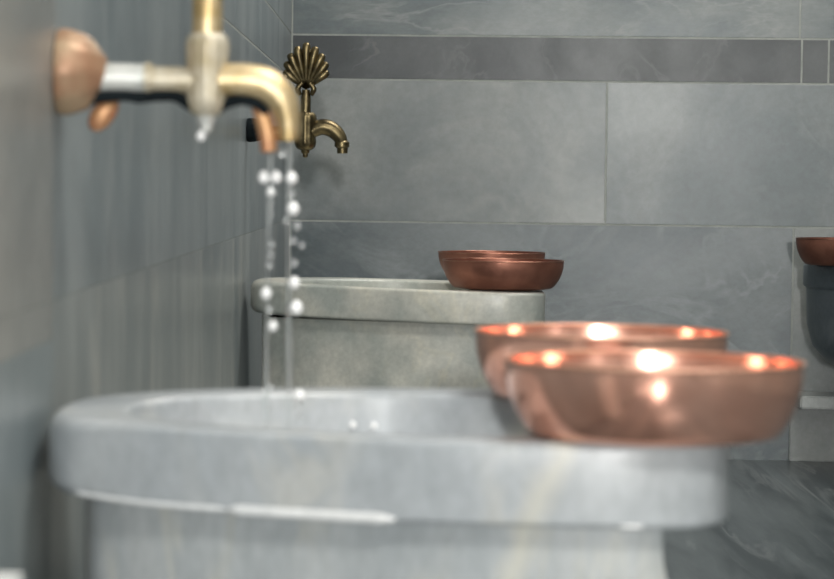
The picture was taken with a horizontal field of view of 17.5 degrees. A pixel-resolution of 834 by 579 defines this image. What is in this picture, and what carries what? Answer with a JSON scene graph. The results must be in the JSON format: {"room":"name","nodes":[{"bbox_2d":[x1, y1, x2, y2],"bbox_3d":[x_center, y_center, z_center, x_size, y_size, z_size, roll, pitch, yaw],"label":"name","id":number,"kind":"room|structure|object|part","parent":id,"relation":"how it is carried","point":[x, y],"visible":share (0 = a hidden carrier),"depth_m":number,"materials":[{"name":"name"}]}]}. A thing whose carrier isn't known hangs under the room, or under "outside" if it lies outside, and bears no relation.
{"room":"turkish bath","nodes":[
{"label":"turkish bath","id":0,"kind":"room"},
{"bbox_2d":[0,0,291,578],"bbox_3d":[-0.347,-0.730,1.720,0.100,2.750,10.700,1,2,0],"label":"wall","id":1,"kind":"structure","parent":0,"point":[133,250],"depth_m":2.74,"materials":[{"name":"tile"}]},
{"bbox_2d":[53,0,300,152],"bbox_3d":[-0.202,-0.234,2.312,0.207,0.232,0.076,1,2,0],"label":"tap","id":2,"kind":"object","parent":1,"relation":"attached to","point":[208,86],"visible":1,"depth_m":2.30,"materials":[{"name":"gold metal"}]},
{"bbox_2d":[196,130,205,140],"bbox_3d":[-0.184,-0.131,2.314,0.008,0.010,0.008,1,2,0],"label":"water droplet","id":3,"kind":"object","parent":2,"relation":"attached to","point":[201,135],"visible":1,"depth_m":2.31,"materials":[{"name":"liquid"}]},
{"bbox_3d":[-0.179,-0.239,2.311,0.026,0.044,0.026,1,2,0],"label":"stem","id":4,"kind":"part","parent":2,"relation":"part of","materials":[{"name":"yellow metal"}]},
{"bbox_3d":[-0.134,-0.160,2.315,0.071,0.066,0.030,1,2,0],"label":"spout","id":5,"kind":"part","parent":2,"relation":"part of","materials":[{"name":"yellow metal"}]},
{"bbox_2d":[251,107,276,152],"bbox_3d":[-0.133,-0.144,2.320,0.027,0.054,0.016,1,2,0],"label":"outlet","id":6,"kind":"object","parent":2,"relation":"attached to","point":[266,130],"depth_m":2.31,"materials":[{"name":"orange metal"}]},
{"bbox_2d":[264,153,272,428],"bbox_3d":[-0.128,0.033,2.327,0.006,0.300,0.005,1,2,0],"label":"trickle","id":7,"kind":"object","parent":2,"relation":"attached to","point":[270,155],"visible":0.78,"depth_m":2.33,"materials":[{"name":"clear liquid"}]},
{"bbox_2d":[258,171,268,183],"bbox_3d":[-0.131,-0.096,2.320,0.010,0.011,0.010,1,2,0],"label":"water droplet","id":8,"kind":"object","parent":7,"relation":"attached to","point":[263,177],"visible":1,"depth_m":2.32,"materials":[{"name":"liquid"}]},
{"bbox_2d":[260,287,270,299],"bbox_3d":[-0.130,0.003,2.324,0.010,0.011,0.010,1,2,0],"label":"water droplet","id":9,"kind":"object","parent":7,"relation":"attached to","point":[265,293],"visible":1,"depth_m":2.32,"materials":[{"name":"liquid"}]},
{"bbox_2d":[267,187,274,196],"bbox_3d":[-0.125,-0.084,2.320,0.008,0.009,0.008,1,2,0],"label":"water droplet","id":10,"kind":"object","parent":7,"relation":"attached to","point":[270,191],"visible":1,"depth_m":2.32,"materials":[{"name":"liquid"}]},
{"bbox_2d":[268,320,277,331],"bbox_3d":[-0.124,0.031,2.325,0.008,0.010,0.008,1,2,0],"label":"water droplet","id":11,"kind":"object","parent":7,"relation":"attached to","point":[272,326],"visible":1,"depth_m":2.32,"materials":[{"name":"liquid"}]},
{"bbox_2d":[271,170,281,182],"bbox_3d":[-0.120,-0.096,2.320,0.010,0.011,0.010,1,2,0],"label":"water droplet","id":12,"kind":"object","parent":7,"relation":"in","point":[276,177],"visible":1,"depth_m":2.32,"materials":[{"name":"liquid"}]},
{"bbox_2d":[286,141,291,429],"bbox_3d":[-0.110,0.028,2.323,0.005,0.310,0.005,2,3,36],"label":"trickle","id":13,"kind":"object","parent":2,"relation":"attached to","point":[289,145],"visible":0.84,"depth_m":2.32,"materials":[{"name":"clear liquid"}]},
{"bbox_2d":[279,149,285,156],"bbox_3d":[-0.115,-0.116,2.315,0.006,0.007,0.006,1,2,0],"label":"water droplet","id":14,"kind":"object","parent":13,"relation":"in","point":[282,153],"visible":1,"depth_m":2.31,"materials":[{"name":"liquid"}]},
{"bbox_2d":[286,172,296,183],"bbox_3d":[-0.107,-0.095,2.316,0.010,0.011,0.010,1,2,0],"label":"water droplet","id":15,"kind":"object","parent":13,"relation":"attached to","point":[291,178],"visible":1,"depth_m":2.31,"materials":[{"name":"liquid"}]},
{"bbox_2d":[288,190,294,197],"bbox_3d":[-0.107,-0.082,2.316,0.006,0.007,0.006,1,2,0],"label":"water droplet","id":16,"kind":"object","parent":13,"relation":"attached to","point":[291,194],"visible":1,"depth_m":2.31,"materials":[{"name":"liquid"}]},
{"bbox_2d":[287,202,298,215],"bbox_3d":[-0.106,-0.069,2.317,0.010,0.012,0.010,1,2,0],"label":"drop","id":17,"kind":"object","parent":13,"relation":"attached to","point":[292,208],"visible":1,"depth_m":2.31,"materials":[{"name":"liquid"}]},
{"bbox_2d":[290,237,295,243],"bbox_3d":[-0.106,-0.042,2.318,0.005,0.006,0.005,1,2,0],"label":"water droplet","id":18,"kind":"object","parent":13,"relation":"in","point":[293,239],"visible":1,"depth_m":2.32,"materials":[{"name":"liquid"}]},
{"bbox_2d":[289,277,299,288],"bbox_3d":[-0.105,-0.006,2.319,0.009,0.011,0.009,1,2,0],"label":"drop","id":19,"kind":"object","parent":13,"relation":"attached to","point":[294,283],"visible":1,"depth_m":2.32,"materials":[{"name":"liquid"}]},
{"bbox_2d":[290,300,302,314],"bbox_3d":[-0.103,0.015,2.320,0.011,0.013,0.011,1,2,0],"label":"water droplet","id":20,"kind":"object","parent":13,"relation":"attached to","point":[296,308],"visible":1,"depth_m":2.32,"materials":[{"name":"liquid"}]},
{"bbox_2d":[247,42,348,157],"bbox_3d":[-0.221,-0.355,5.069,0.192,0.215,0.046,1,2,0],"label":"tap","id":21,"kind":"object","parent":1,"relation":"attached to","point":[305,68],"visible":0.88,"depth_m":5.06,"materials":[{"name":"gold metal"}]},
{"bbox_3d":[-0.208,-0.351,5.069,0.019,0.044,0.019,1,2,0],"label":"stem","id":22,"kind":"part","parent":21,"relation":"part of","materials":[{"name":"gold metal"}]},
{"bbox_3d":[-0.207,-0.412,5.065,0.088,0.101,0.021,1,2,0],"label":"shell handle","id":23,"kind":"part","parent":21,"relation":"part of","materials":[{"name":"gold metal"}]},
{"bbox_3d":[-0.167,-0.287,5.072,0.076,0.065,0.030,1,2,0],"label":"spout","id":24,"kind":"part","parent":21,"relation":"part of","materials":[{"name":"gold metal"}]},
{"bbox_2d":[291,259,297,266],"bbox_3d":[-0.105,-0.023,2.319,0.006,0.007,0.006,1,2,0],"label":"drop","id":25,"kind":"object","parent":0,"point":[294,262],"visible":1,"depth_m":2.32,"materials":[{"name":"liquid"}]},
{"bbox_2d":[294,222,300,228],"bbox_3d":[-0.102,-0.055,2.317,0.006,0.007,0.006,1,2,0],"label":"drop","id":26,"kind":"object","parent":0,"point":[297,225],"visible":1,"depth_m":2.31,"materials":[{"name":"liquid"}]},
{"bbox_2d":[294,389,304,401],"bbox_3d":[-0.101,0.091,2.323,0.009,0.011,0.009,1,2,0],"label":"water droplet","id":27,"kind":"object","parent":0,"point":[299,395],"visible":1,"depth_m":2.32,"materials":[{"name":"liquid"}]},
{"bbox_2d":[289,0,833,459],"bbox_3d":[1.055,-0.925,6.926,2.750,2.750,0.100,1,2,4],"label":"wall","id":28,"kind":"structure","parent":0,"point":[675,156],"depth_m":6.94,"materials":[{"name":"tile"}]},
{"bbox_2d":[803,264,833,364],"bbox_3d":[1.203,0.107,6.615,0.522,0.336,0.522,1,2,0],"label":"basin","id":29,"kind":"object","parent":28,"relation":"attached to","point":[818,280],"visible":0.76,"depth_m":6.52,"materials":[{"name":"stone"}]},
{"bbox_2d":[796,237,833,265],"bbox_3d":[1.021,-0.090,6.466,0.235,0.064,0.235,1,2,0],"label":"copper bowl","id":30,"kind":"object","parent":29,"relation":"on","point":[812,250],"visible":1,"depth_m":6.39,"materials":[{"name":"brown metal"}]},
{"bbox_2d":[663,459,833,578],"bbox_3d":[0.984,0.706,1.734,2.798,0.112,10.800,1,2,0],"label":"floor","id":31,"kind":"structure","parent":0,"point":[779,522],"depth_m":5.50,"materials":[{"name":"stone"}]},
{"bbox_2d":[0,573,22,578],"bbox_3d":[-0.259,0.405,1.527,0.095,0.475,0.180,1,2,0],"label":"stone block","id":32,"kind":"object","parent":31,"relation":"on","point":[2,575],"visible":1,"depth_m":1.57,"materials":[{"name":"white stone"}]},
{"bbox_2d":[48,388,728,578],"bbox_3d":[-0.036,0.358,2.262,0.546,0.515,0.523,1,2,0],"label":"basin","id":33,"kind":"object","parent":31,"relation":"on","point":[448,483],"visible":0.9,"depth_m":2.05,"materials":[{"name":"grey stone"}]},
{"bbox_2d":[350,421,355,427],"bbox_3d":[-0.058,0.122,2.436,0.006,0.006,0.006,1,2,0],"label":"water droplet","id":34,"kind":"object","parent":33,"relation":"on","point":[352,424],"visible":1,"depth_m":2.43,"materials":[{"name":"white liquid"}]},
{"bbox_2d":[371,422,376,428],"bbox_3d":[-0.039,0.123,2.439,0.006,0.006,0.006,1,2,0],"label":"water droplet","id":35,"kind":"object","parent":33,"relation":"on","point":[373,425],"visible":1,"depth_m":2.44,"materials":[{"name":"white liquid"}]},
{"bbox_2d":[474,323,728,397],"bbox_3d":[0.164,0.066,2.420,0.227,0.060,0.227,1,2,0],"label":"copper bowl","id":36,"kind":"object","parent":33,"relation":"on","point":[493,342],"visible":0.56,"depth_m":2.37,"materials":[{"name":"orange metal"}]},
{"bbox_2d":[504,350,805,446],"bbox_3d":[0.180,0.082,2.056,0.228,0.059,0.228,1,2,0],"label":"copper bowl","id":37,"kind":"object","parent":33,"relation":"on","point":[641,398],"visible":1,"depth_m":1.97,"materials":[{"name":"orange metal"}]},
{"bbox_2d":[251,277,545,388],"bbox_3d":[-0.043,0.243,5.074,0.544,0.516,0.521,1,2,0],"label":"basin","id":38,"kind":"object","parent":31,"relation":"on","point":[347,332],"visible":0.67,"depth_m":4.87,"materials":[{"name":"grey stone"}]},
{"bbox_2d":[438,250,545,269],"bbox_3d":[0.142,-0.041,5.155,0.205,0.061,0.205,1,2,0],"label":"copper bowl","id":39,"kind":"object","parent":38,"relation":"on","point":[451,253],"visible":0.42,"depth_m":5.09,"materials":[{"name":"brown metal"}]},
{"bbox_2d":[442,258,563,289],"bbox_3d":[0.157,-0.028,4.929,0.222,0.053,0.222,1,2,0],"label":"copper bowl","id":40,"kind":"object","parent":38,"relation":"on","point":[463,273],"visible":1,"depth_m":4.84,"materials":[{"name":"brown metal"}]},
{"bbox_2d":[789,392,833,461],"bbox_3d":[1.605,0.362,6.808,1.321,0.178,0.160,1,2,4],"label":"stone ledge","id":41,"kind":"object","parent":31,"relation":"on","point":[811,426],"visible":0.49,"depth_m":6.91,"materials":[{"name":"white stone"}]}
]}

